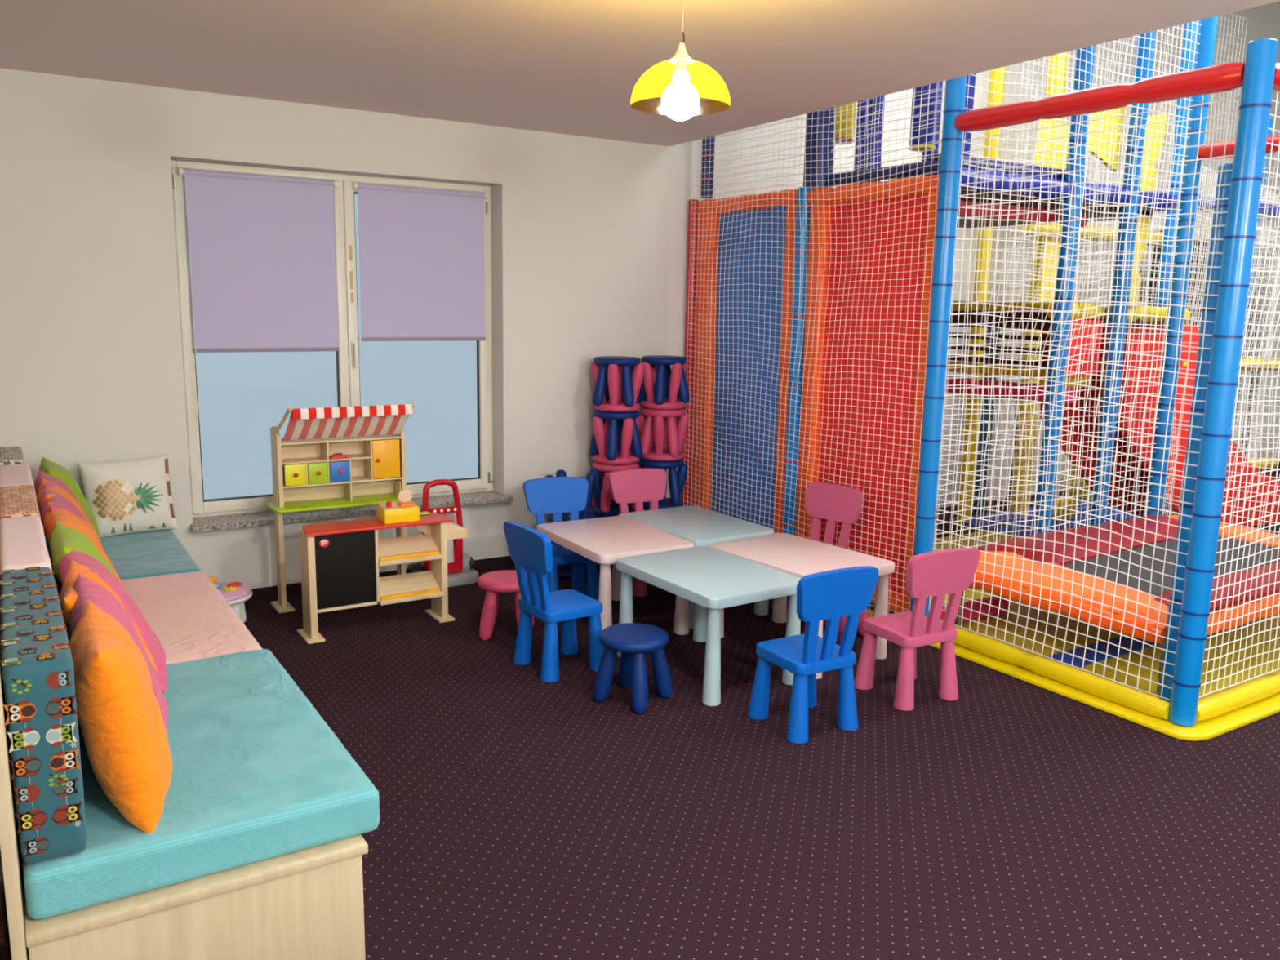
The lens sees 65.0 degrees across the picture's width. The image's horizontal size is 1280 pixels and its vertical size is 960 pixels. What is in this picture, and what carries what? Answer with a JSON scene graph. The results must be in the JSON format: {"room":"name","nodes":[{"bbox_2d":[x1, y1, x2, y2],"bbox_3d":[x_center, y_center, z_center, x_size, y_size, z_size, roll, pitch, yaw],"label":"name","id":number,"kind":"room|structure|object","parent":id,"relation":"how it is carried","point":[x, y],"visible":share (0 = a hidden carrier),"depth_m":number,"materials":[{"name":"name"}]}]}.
{"room":"indoor children's playroom","nodes":[
{"label":"indoor children's playroom","id":0,"kind":"room"},
{"bbox_2d":[0,462,1279,959],"bbox_3d":[3.386,0.922,5.124,14.200,0.100,7.800,-5,12,-32],"label":"floor","id":1,"kind":"structure","parent":0,"point":[522,816],"depth_m":3.42,"materials":[{"name":"carpet"}]},
{"bbox_2d":[0,878,11,959],"bbox_3d":[-1.611,1.131,2.277,0.310,0.300,0.350,-5,12,-32],"label":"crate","id":2,"kind":"object","parent":1,"relation":"on","point":[4,931],"visible":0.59,"depth_m":2.37,"materials":[{"name":"brown wood"}]},
{"bbox_2d":[0,848,3,884],"bbox_3d":[-1.533,0.821,2.197,0.240,0.340,0.250,-5,12,-32],"label":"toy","id":3,"kind":"object","parent":2,"relation":"on","point":[1,865],"visible":0.38,"depth_m":2.24,"materials":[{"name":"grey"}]},
{"bbox_2d":[0,577,368,959],"bbox_3d":[-1.901,0.556,3.685,0.750,0.930,3.473,-5,12,-32],"label":"storage bench","id":4,"kind":"object","parent":1,"relation":"on","point":[307,904],"visible":0.3,"depth_m":2.31,"materials":[{"name":"laminate"}]},
{"bbox_2d":[44,528,201,587],"bbox_3d":[-2.537,0.401,4.732,0.742,0.118,0.995,-5,12,-32],"label":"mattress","id":5,"kind":"object","parent":4,"relation":"on","point":[142,554],"visible":0.29,"depth_m":4.72,"materials":[{"name":"teal fabric"}]},
{"bbox_2d":[0,446,24,466],"bbox_3d":[-2.946,0.098,4.733,0.110,0.462,0.454,-5,12,-32],"label":"cushion","id":6,"kind":"object","parent":5,"relation":"on","point":[8,455],"visible":0.19,"depth_m":4.60,"materials":[{"name":"beige fabric"}]},
{"bbox_2d":[0,463,34,487],"bbox_3d":[-2.655,0.189,4.302,0.130,0.443,0.597,-5,12,-32],"label":"cushion","id":7,"kind":"object","parent":5,"relation":"on","point":[19,474],"visible":0.16,"depth_m":4.22,"materials":[{"name":"pink fabric"}]},
{"bbox_2d":[34,470,102,545],"bbox_3d":[-2.516,0.188,4.437,0.242,0.424,0.443,-6,12,-34],"label":"cushion","id":8,"kind":"object","parent":5,"relation":"on","point":[55,481],"visible":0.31,"depth_m":4.39,"materials":[{"name":"pink fabric"}]},
{"bbox_2d":[38,457,100,538],"bbox_3d":[-2.693,0.127,4.745,0.225,0.430,0.440,-6,12,-33],"label":"cushion","id":9,"kind":"object","parent":5,"relation":"on","point":[52,468],"visible":0.32,"depth_m":4.65,"materials":[{"name":"green fabric"}]},
{"bbox_2d":[36,478,102,547],"bbox_3d":[-2.390,0.226,4.237,0.243,0.424,0.445,-6,12,-33],"label":"cushion","id":10,"kind":"object","parent":5,"relation":"on","point":[56,489],"visible":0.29,"depth_m":4.18,"materials":[{"name":"orange fabric"}]},
{"bbox_2d":[78,454,178,537],"bbox_3d":[-2.592,0.085,5.105,0.423,0.394,0.169,-6,12,-36],"label":"cushion","id":11,"kind":"object","parent":5,"relation":"on","point":[131,495],"visible":0.97,"depth_m":5.06,"materials":[{"name":"white fabric"}]},
{"bbox_2d":[92,479,137,520],"bbox_3d":[-2.621,0.101,5.023,0.205,0.208,0.030,-8,2,-33],"label":"print","id":12,"kind":"object","parent":11,"relation":"attached to","point":[113,500],"depth_m":5.01,"materials":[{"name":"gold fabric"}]},
{"bbox_2d":[56,571,262,664],"bbox_3d":[-1.945,0.573,3.818,0.748,0.120,1.200,-5,12,-32],"label":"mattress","id":13,"kind":"object","parent":4,"relation":"on","point":[191,620],"visible":0.3,"depth_m":3.82,"materials":[{"name":"pink fabric"}]},
{"bbox_2d":[0,484,40,519],"bbox_3d":[-2.324,0.284,3.787,0.129,0.444,0.638,-5,12,-32],"label":"cushion","id":14,"kind":"object","parent":13,"relation":"on","point":[20,500],"visible":0.3,"depth_m":3.68,"materials":[{"name":"brown fabric"}]},
{"bbox_2d":[0,515,51,577],"bbox_3d":[-1.944,0.398,3.196,0.130,0.442,0.783,-5,12,-32],"label":"cushion","id":15,"kind":"object","parent":13,"relation":"on","point":[23,545],"visible":0.32,"depth_m":3.08,"materials":[{"name":"pink fabric"}]},
{"bbox_2d":[39,488,105,552],"bbox_3d":[-2.250,0.267,4.021,0.240,0.424,0.441,-6,12,-33],"label":"cushion","id":16,"kind":"object","parent":13,"relation":"on","point":[59,501],"visible":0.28,"depth_m":3.94,"materials":[{"name":"pink fabric"}]},
{"bbox_2d":[49,520,115,588],"bbox_3d":[-1.858,0.380,3.428,0.246,0.424,0.448,-5,12,-29],"label":"cushion","id":17,"kind":"object","parent":13,"relation":"on","point":[70,539],"visible":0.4,"depth_m":3.33,"materials":[{"name":"green fabric"}]},
{"bbox_2d":[43,501,124,589],"bbox_3d":[-2.082,0.315,3.777,0.244,0.420,0.442,-6,12,-34],"label":"cushion","id":18,"kind":"object","parent":13,"relation":"on","point":[63,516],"visible":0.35,"depth_m":3.69,"materials":[{"name":"orange fabric"}]},
{"bbox_2d":[22,648,379,919],"bbox_3d":[-1.291,0.759,2.817,0.764,0.127,1.210,-5,12,-32],"label":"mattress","id":19,"kind":"object","parent":4,"relation":"on","point":[258,774],"visible":0.67,"depth_m":2.48,"materials":[{"name":"teal fabric"}]},
{"bbox_2d":[0,566,87,862],"bbox_3d":[-1.490,0.530,2.494,0.136,0.444,0.905,-5,12,-32],"label":"cushion","id":20,"kind":"object","parent":19,"relation":"on","point":[37,662],"visible":1,"depth_m":2.13,"materials":[{"name":"fabric"}]},
{"bbox_2d":[59,560,156,671],"bbox_3d":[-1.536,0.478,2.908,0.239,0.424,0.444,-4,11,-25],"label":"cushion","id":21,"kind":"object","parent":19,"relation":"on","point":[68,596],"visible":0.24,"depth_m":2.90,"materials":[{"name":"orange fabric"}]},
{"bbox_2d":[59,545,166,693],"bbox_3d":[-1.656,0.436,3.159,0.255,0.412,0.440,-6,12,-35],"label":"cushion","id":22,"kind":"object","parent":19,"relation":"on","point":[153,642],"visible":0.41,"depth_m":3.08,"materials":[{"name":"pink fabric"}]},
{"bbox_2d":[69,573,168,735],"bbox_3d":[-1.410,0.506,2.716,0.217,0.439,0.443,-5,12,-32],"label":"cushion","id":23,"kind":"object","parent":19,"relation":"on","point":[86,589],"visible":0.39,"depth_m":2.67,"materials":[{"name":"pink fabric"}]},
{"bbox_2d":[69,600,172,832],"bbox_3d":[-1.249,0.557,2.408,0.207,0.453,0.442,-4,11,-29],"label":"cushion","id":24,"kind":"object","parent":19,"relation":"on","point":[120,719],"visible":0.95,"depth_m":2.26,"materials":[{"name":"orange fabric"}]},
{"bbox_2d":[207,575,252,622],"bbox_3d":[-2.161,0.638,5.154,0.330,0.247,0.330,-5,12,-32],"label":"table","id":25,"kind":"object","parent":1,"relation":"on","point":[235,593],"visible":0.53,"depth_m":5.12,"materials":[{"name":"white"}]},
{"bbox_2d":[266,401,415,613],"bbox_3d":[-1.626,0.130,5.538,0.763,1.133,0.364,-5,12,-32],"label":"market stall","id":26,"kind":"object","parent":1,"relation":"on","point":[372,437],"visible":0.94,"depth_m":5.49,"materials":[{"name":"brown wood"}]},
{"bbox_2d":[328,453,347,458],"bbox_3d":[-1.659,-0.135,5.530,0.090,0.026,0.060,-5,12,-32],"label":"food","id":27,"kind":"object","parent":26,"relation":"on","point":[336,455],"visible":0.94,"depth_m":5.51,"materials":[{"name":"red plastic"}]},
{"bbox_2d":[297,511,467,644],"bbox_3d":[-1.325,0.487,5.225,0.865,0.550,0.230,-5,12,-32],"label":"counter","id":28,"kind":"object","parent":1,"relation":"on","point":[340,562],"depth_m":5.09,"materials":[{"name":"brown wood"}]},
{"bbox_2d":[302,511,453,537],"bbox_3d":[-1.355,0.225,5.166,0.753,0.014,0.213,-5,12,-32],"label":"countertop","id":29,"kind":"structure","parent":28,"relation":"on","point":[362,525],"depth_m":5.10,"materials":[{"name":"red paint"}]},
{"bbox_2d":[377,488,419,524],"bbox_3d":[-1.253,0.133,5.210,0.185,0.154,0.130,-5,12,-32],"label":"cash register","id":30,"kind":"object","parent":28,"relation":"on","point":[402,510],"visible":1,"depth_m":5.18,"materials":[{"name":"yellow paint"}]},
{"bbox_2d":[377,533,443,566],"bbox_3d":[-1.220,0.363,5.252,0.341,0.100,0.168,-5,12,-32],"label":"shelf","id":31,"kind":"object","parent":28,"relation":"attached to","point":[419,548],"depth_m":5.25,"materials":[{"name":"brown wood"}]},
{"bbox_2d":[378,570,444,605],"bbox_3d":[-1.224,0.565,5.287,0.341,0.102,0.168,-5,12,-32],"label":"shelf","id":32,"kind":"object","parent":28,"relation":"attached to","point":[402,588],"depth_m":5.29,"materials":[{"name":"brown wood"}]},
{"bbox_2d":[419,511,429,515],"bbox_3d":[-1.164,0.178,5.372,0.070,0.011,0.040,-5,12,-32],"label":"tray","id":33,"kind":"object","parent":28,"relation":"on","point":[425,512],"visible":0.56,"depth_m":5.36,"materials":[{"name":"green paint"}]},
{"bbox_2d":[446,521,467,539],"bbox_3d":[-1.009,0.253,5.388,0.123,0.100,0.138,-5,12,-32],"label":"tray","id":34,"kind":"object","parent":28,"relation":"on","point":[454,531],"depth_m":5.33,"materials":[{"name":"brown wood"}]},
{"bbox_2d":[406,479,478,586],"bbox_3d":[-1.177,0.302,6.024,0.390,0.639,0.268,-5,12,-32],"label":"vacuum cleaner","id":35,"kind":"object","parent":1,"relation":"on","point":[461,571],"visible":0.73,"depth_m":5.99,"materials":[{"name":"red plastic"}]},
{"bbox_2d":[447,516,453,563],"bbox_3d":[-1.168,0.357,6.000,0.116,0.260,0.116,-5,12,-32],"label":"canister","id":36,"kind":"object","parent":35,"relation":"on","point":[450,542],"depth_m":5.98,"materials":[{"name":"white plastic"}]},
{"bbox_2d":[477,569,533,640],"bbox_3d":[-0.680,0.640,5.145,0.300,0.300,0.300,1,10,-3],"label":"stool","id":37,"kind":"object","parent":1,"relation":"on","point":[496,582],"visible":0.7,"depth_m":5.04,"materials":[{"name":"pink plastic"}]},
{"bbox_2d":[503,520,604,682],"bbox_3d":[-0.386,0.533,4.657,0.383,0.692,0.384,-6,12,-35],"label":"child chair","id":38,"kind":"object","parent":1,"relation":"on","point":[529,548],"visible":0.97,"depth_m":4.58,"materials":[{"name":"blue plastic"}]},
{"bbox_2d":[523,476,599,600],"bbox_3d":[-0.423,0.355,5.657,0.384,0.692,0.383,-3,11,-23],"label":"child chair","id":39,"kind":"object","parent":1,"relation":"on","point":[556,495],"visible":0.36,"depth_m":5.71,"materials":[{"name":"blue plastic"}]},
{"bbox_2d":[551,541,586,578],"bbox_3d":[-0.438,0.441,6.292,0.300,0.300,0.300,9,13,37],"label":"stool","id":40,"kind":"object","parent":1,"relation":"on","point":[566,571],"visible":0.16,"depth_m":6.18,"materials":[{"name":"blue plastic"}]},
{"bbox_2d":[546,521,586,573],"bbox_3d":[-0.436,0.406,6.284,0.300,0.300,0.300,0,10,-8],"label":"stool","id":41,"kind":"object","parent":40,"relation":"on","point":[584,563],"visible":0.03,"depth_m":6.19,"materials":[{"name":"blue plastic"}]},
{"bbox_2d":[545,469,596,522],"bbox_3d":[-0.428,0.109,6.236,0.300,0.300,0.300,4,10,14],"label":"stool","id":42,"kind":"object","parent":41,"relation":"on","point":[591,477],"visible":0.35,"depth_m":6.26,"materials":[{"name":"blue plastic"}]},
{"bbox_2d":[537,515,693,635],"bbox_3d":[-0.148,0.521,5.356,0.550,0.480,0.770,-5,12,-30],"label":"table","id":43,"kind":"object","parent":1,"relation":"on","point":[606,540],"visible":0.64,"depth_m":5.18,"materials":[{"name":"pink plastic"}]},
{"bbox_2d":[592,622,671,714],"bbox_3d":[-0.029,0.798,4.317,0.300,0.300,0.300,7,12,32],"label":"stool","id":44,"kind":"object","parent":1,"relation":"on","point":[633,640],"visible":1,"depth_m":4.26,"materials":[{"name":"blue plastic"}]},
{"bbox_2d":[608,467,666,596],"bbox_3d":[0.051,0.300,6.013,0.384,0.692,0.383,-4,11,-26],"label":"child chair","id":45,"kind":"object","parent":1,"relation":"on","point":[637,486],"visible":0.34,"depth_m":6.08,"materials":[{"name":"pink plastic"}]},
{"bbox_2d":[617,505,773,629],"bbox_3d":[0.298,0.471,5.684,0.550,0.480,0.770,-6,12,-33],"label":"table","id":46,"kind":"object","parent":1,"relation":"on","point":[701,526],"visible":0.4,"depth_m":5.54,"materials":[{"name":"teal plastic"}]},
{"bbox_2d":[616,546,800,706],"bbox_3d":[0.312,0.650,4.675,0.550,0.480,0.770,-6,12,-33],"label":"table","id":47,"kind":"object","parent":1,"relation":"on","point":[714,580],"visible":0.74,"depth_m":4.50,"materials":[{"name":"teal plastic"}]},
{"bbox_2d":[708,533,894,679],"bbox_3d":[0.782,0.600,5.005,0.550,0.480,0.770,-7,13,-37],"label":"table","id":48,"kind":"object","parent":1,"relation":"on","point":[797,556],"visible":0.56,"depth_m":4.91,"materials":[{"name":"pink plastic"}]},
{"bbox_2d":[747,565,879,744],"bbox_3d":[0.683,0.657,4.064,0.384,0.692,0.383,-5,12,-30],"label":"child chair","id":49,"kind":"object","parent":1,"relation":"on","point":[831,595],"visible":1,"depth_m":3.94,"materials":[{"name":"blue plastic"}]},
{"bbox_2d":[770,482,865,608],"bbox_3d":[0.984,0.385,5.630,0.383,0.692,0.384,-9,14,-43],"label":"child chair","id":50,"kind":"object","parent":1,"relation":"on","point":[832,502],"visible":0.37,"depth_m":5.68,"materials":[{"name":"pink plastic"}]},
{"bbox_2d":[680,80,964,614],"bbox_3d":[0.964,-1.450,5.931,0.221,4.200,2.183,-5,12,-32],"label":"safety net","id":51,"kind":"object","parent":1,"relation":"on","point":[812,301],"visible":0.7,"depth_m":5.86,"materials":[{"name":"fabric"}]},
{"bbox_2d":[803,608,867,644],"bbox_3d":[1.021,0.662,5.196,0.300,0.300,0.300,9,13,40],"label":"stool","id":52,"kind":"object","parent":1,"relation":"on","point":[860,631],"visible":0.14,"depth_m":5.18,"materials":[{"name":"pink plastic"}]},
{"bbox_2d":[853,547,980,711],"bbox_3d":[1.197,0.607,4.404,0.384,0.692,0.383,-4,11,-28],"label":"child chair","id":53,"kind":"object","parent":1,"relation":"on","point":[935,574],"visible":1,"depth_m":4.28,"materials":[{"name":"pink plastic"}]},
{"bbox_2d":[929,529,1028,606],"bbox_3d":[2.125,0.572,6.613,2.100,0.021,1.270,-5,12,-32],"label":"floor mat","id":54,"kind":"object","parent":1,"relation":"on","point":[968,593],"visible":0.13,"depth_m":7.24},
{"bbox_2d":[715,13,1279,534],"bbox_3d":[3.083,-1.683,7.177,4.949,4.300,2.049,-5,12,-32],"label":"indoor playground structure","id":55,"kind":"object","parent":1,"relation":"on","point":[1209,205],"visible":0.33,"depth_m":6.18,"materials":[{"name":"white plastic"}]},
{"bbox_2d":[835,102,856,145],"bbox_3d":[1.269,-2.933,6.271,0.222,1.588,0.222,-5,12,-32],"label":"bag","id":56,"kind":"object","parent":55,"relation":"hanging from","point":[849,124],"visible":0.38,"depth_m":6.30,"materials":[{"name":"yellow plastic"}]},
{"bbox_2d":[908,82,939,151],"bbox_3d":[1.653,-2.758,5.684,0.150,1.713,0.150,-5,12,-32],"label":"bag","id":57,"kind":"object","parent":55,"relation":"hanging from","point":[931,108],"visible":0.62,"depth_m":5.75,"materials":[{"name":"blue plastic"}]},
{"bbox_2d":[1040,325,1279,526],"bbox_3d":[3.891,-0.368,7.292,2.450,1.500,0.625,-5,12,-32],"label":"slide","id":58,"kind":"object","parent":55,"relation":"attached to","point":[1186,338],"visible":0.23,"depth_m":7.01,"materials":[{"name":"red plastic"}]},
{"bbox_2d":[949,500,1177,536],"bbox_3d":[3.870,0.265,8.515,2.890,0.025,0.680,-5,12,-32],"label":"floor mat","id":59,"kind":"object","parent":1,"relation":"on","point":[1010,528],"visible":0.16,"depth_m":8.00,"materials":[{"name":"blue"}]},
{"bbox_2d":[1052,497,1075,521],"bbox_3d":[3.351,0.235,8.055,0.350,0.173,0.120,-5,12,-32],"label":"foam block","id":60,"kind":"object","parent":59,"relation":"on","point":[1069,500],"visible":0.26,"depth_m":8.01,"materials":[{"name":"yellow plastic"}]},
{"bbox_2d":[1065,463,1113,505],"bbox_3d":[4.235,-0.030,9.013,0.700,0.393,0.450,-5,12,-32],"label":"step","id":61,"kind":"structure","parent":59,"relation":"on","point":[1081,484],"depth_m":8.93,"materials":[{"name":"yellow plastic"}]},
{"bbox_2d":[866,608,1279,741],"bbox_3d":[2.693,0.793,5.422,2.435,0.020,1.965,-5,12,-32],"label":"padded base edge","id":62,"kind":"object","parent":1,"relation":"on","point":[1211,728],"visible":0.57,"depth_m":4.29,"materials":[{"name":"yellow plastic"}]},
{"bbox_2d":[961,601,1279,699],"bbox_3d":[2.813,0.802,5.389,2.270,0.021,1.550,-5,12,-32],"label":"floor mat","id":63,"kind":"object","parent":1,"relation":"on","point":[1135,658],"visible":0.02,"depth_m":5.09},
{"bbox_2d":[910,16,1279,726],"bbox_3d":[2.769,-1.147,4.930,2.224,3.982,1.533,-5,12,-32],"label":"safety net","id":64,"kind":"object","parent":63,"relation":"on","point":[1237,199],"visible":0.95,"depth_m":4.45,"materials":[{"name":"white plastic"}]},
{"bbox_2d":[1044,635,1161,668],"bbox_3d":[2.562,0.823,5.159,1.540,0.008,0.170,-5,12,-32],"label":"floor mat","id":65,"kind":"object","parent":63,"relation":"on","point":[1113,650],"visible":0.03,"depth_m":4.97,"materials":[{"name":"blue"}]},
{"bbox_2d":[954,514,1279,697],"bbox_3d":[2.747,0.579,5.276,2.027,0.453,1.279,-5,12,-32],"label":"trampoline","id":66,"kind":"object","parent":63,"relation":"on","point":[1104,535],"visible":0.64,"depth_m":4.94,"materials":[{"name":"orange plastic"}]},
{"bbox_2d":[1147,231,1277,458],"bbox_3d":[5.464,-1.125,9.724,2.100,2.400,0.060,-5,12,-32],"label":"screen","id":67,"kind":"object","parent":1,"relation":"on","point":[1151,285],"visible":0.16,"depth_m":9.96,"materials":[{"name":"white fabric"}]},
{"bbox_3d":[-0.163,0.398,6.564,0.300,0.300,0.300,-7,13,-38],"label":"stool","id":68,"kind":"object","parent":1,"relation":"on","visible":0},
{"bbox_2d":[593,512,604,518],"bbox_3d":[-0.165,0.363,6.553,0.300,0.300,0.300,2,10,6],"label":"stool","id":69,"kind":"object","parent":68,"relation":"on","point":[596,516],"visible":0.02,"depth_m":6.45,"materials":[{"name":"blue plastic"}]},
{"bbox_2d":[590,466,640,516],"bbox_3d":[-0.157,0.067,6.505,0.300,0.300,0.300,6,11,26],"label":"stool","id":70,"kind":"object","parent":69,"relation":"on","point":[614,510],"visible":0.31,"depth_m":6.43,"materials":[{"name":"blue plastic"}]},
{"bbox_2d":[591,462,639,512],"bbox_3d":[-0.158,0.033,6.494,0.300,0.300,0.300,-3,11,-20],"label":"stool","id":71,"kind":"object","parent":70,"relation":"on","point":[605,469],"visible":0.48,"depth_m":6.36,"materials":[{"name":"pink plastic"}]},
{"bbox_2d":[592,415,639,464],"bbox_3d":[-0.151,-0.264,6.446,0.300,0.300,0.300,3,10,11],"label":"stool","id":72,"kind":"object","parent":71,"relation":"on","point":[625,456],"visible":0.77,"depth_m":6.34,"materials":[{"name":"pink plastic"}]},
{"bbox_2d":[589,409,642,460],"bbox_3d":[-0.152,-0.298,6.435,0.300,0.300,0.300,-6,12,-35],"label":"stool","id":73,"kind":"object","parent":72,"relation":"on","point":[615,420],"visible":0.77,"depth_m":6.32,"materials":[{"name":"blue plastic"}]},
{"bbox_2d":[590,361,644,412],"bbox_3d":[-0.145,-0.595,6.388,0.300,0.300,0.300,-6,12,-35],"label":"stool","id":74,"kind":"object","parent":73,"relation":"on","point":[615,404],"visible":0.77,"depth_m":6.31,"materials":[{"name":"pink plastic"}]},
{"bbox_2d":[592,355,640,406],"bbox_3d":[-0.146,-0.629,6.377,0.300,0.300,0.300,3,10,10],"label":"stool","id":75,"kind":"object","parent":74,"relation":"on","point":[628,363],"visible":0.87,"depth_m":6.27,"materials":[{"name":"blue plastic"}]},
{"bbox_3d":[0.137,0.370,6.751,0.300,0.300,0.300,-7,13,-38],"label":"stool","id":76,"kind":"object","parent":1,"relation":"on","visible":0},
{"bbox_3d":[0.135,0.336,6.741,0.300,0.301,0.300,2,10,6],"label":"stool","id":77,"kind":"object","parent":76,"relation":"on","visible":0},
{"bbox_2d":[637,462,688,510],"bbox_3d":[0.143,0.039,6.693,0.300,0.300,0.300,-9,14,-43],"label":"stool","id":78,"kind":"object","parent":77,"relation":"on","point":[664,503],"visible":0.34,"depth_m":6.64,"materials":[{"name":"blue plastic"}]},
{"bbox_2d":[639,457,684,506],"bbox_3d":[0.142,0.005,6.682,0.300,0.300,0.300,1,10,0],"label":"stool","id":79,"kind":"object","parent":78,"relation":"on","point":[673,482],"visible":0.62,"depth_m":6.57,"materials":[{"name":"blue plastic"}]},
{"bbox_2d":[639,412,688,461],"bbox_3d":[0.149,-0.292,6.634,0.300,0.300,0.300,-5,12,-32],"label":"stool","id":80,"kind":"object","parent":79,"relation":"on","point":[660,452],"visible":0.64,"depth_m":6.55,"materials":[{"name":"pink plastic"}]},
{"bbox_2d":[640,407,685,456],"bbox_3d":[0.148,-0.326,6.623,0.300,0.300,0.300,3,10,13],"label":"stool","id":81,"kind":"object","parent":80,"relation":"on","point":[673,415],"visible":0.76,"depth_m":6.51,"materials":[{"name":"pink plastic"}]},
{"bbox_2d":[640,361,686,409],"bbox_3d":[0.155,-0.623,6.575,0.300,0.300,0.300,3,10,10],"label":"stool","id":82,"kind":"object","parent":81,"relation":"on","point":[673,402],"visible":0.81,"depth_m":6.47,"materials":[{"name":"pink plastic"}]},
{"bbox_2d":[639,355,689,404],"bbox_3d":[0.154,-0.657,6.565,0.300,0.300,0.300,-6,12,-33],"label":"stool","id":83,"kind":"object","parent":82,"relation":"on","point":[663,362],"visible":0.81,"depth_m":6.45,"materials":[{"name":"blue plastic"}]},
{"bbox_2d":[0,0,1279,588],"bbox_3d":[1.512,-2.103,7.669,14.200,4.900,0.300,-5,12,-32],"label":"wall","id":84,"kind":"structure","parent":0,"point":[91,366],"depth_m":5.76,"materials":[{"name":"paint"}]},
{"bbox_2d":[170,160,493,517],"bbox_3d":[-1.699,-0.792,5.855,1.826,1.910,0.131,-5,12,-32],"label":"window","id":85,"kind":"structure","parent":84,"relation":"in","point":[348,371],"depth_m":5.76,"materials":[{"name":"white plastic"}]},
{"bbox_2d":[177,167,339,421],"bbox_3d":[-2.062,-1.003,5.548,0.821,1.326,0.047,-5,12,-32],"label":"roller blind","id":86,"kind":"object","parent":85,"relation":"attached to","point":[261,248],"visible":1,"depth_m":5.50,"materials":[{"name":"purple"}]},
{"bbox_2d":[351,181,491,392],"bbox_3d":[-1.286,-1.123,6.024,0.832,1.223,0.047,-5,12,-32],"label":"roller blind","id":87,"kind":"object","parent":85,"relation":"attached to","point":[421,250],"visible":1,"depth_m":5.97,"materials":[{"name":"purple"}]},
{"bbox_2d":[190,490,513,533],"bbox_3d":[-1.657,0.171,5.947,1.868,0.032,0.265,-5,12,-32],"label":"windowsill","id":88,"kind":"object","parent":84,"relation":"attached to","point":[200,524],"visible":0.71,"depth_m":5.73,"materials":[{"name":"stone"}]},
{"bbox_2d":[244,555,515,602],"bbox_3d":[-2.111,0.639,5.667,5.530,0.068,0.012,-5,12,-32],"label":"baseboard","id":89,"kind":"structure","parent":84,"relation":"attached to","point":[292,589],"depth_m":5.77,"materials":[{"name":"carpet"}]},
{"bbox_2d":[0,0,1279,146],"bbox_3d":[-0.158,-1.474,2.052,5.535,0.160,7.440,-5,12,-32],"label":"ceiling","id":90,"kind":"structure","parent":0,"point":[566,67],"depth_m":4.06,"materials":[{"name":"paint"}]},
{"bbox_2d":[631,0,729,120],"bbox_3d":[0.124,-1.308,2.963,0.296,0.474,0.296,-5,12,-32],"label":"pendant lamp","id":91,"kind":"object","parent":90,"relation":"hanging from","point":[681,87],"visible":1,"depth_m":2.91,"materials":[{"name":"yellow"}]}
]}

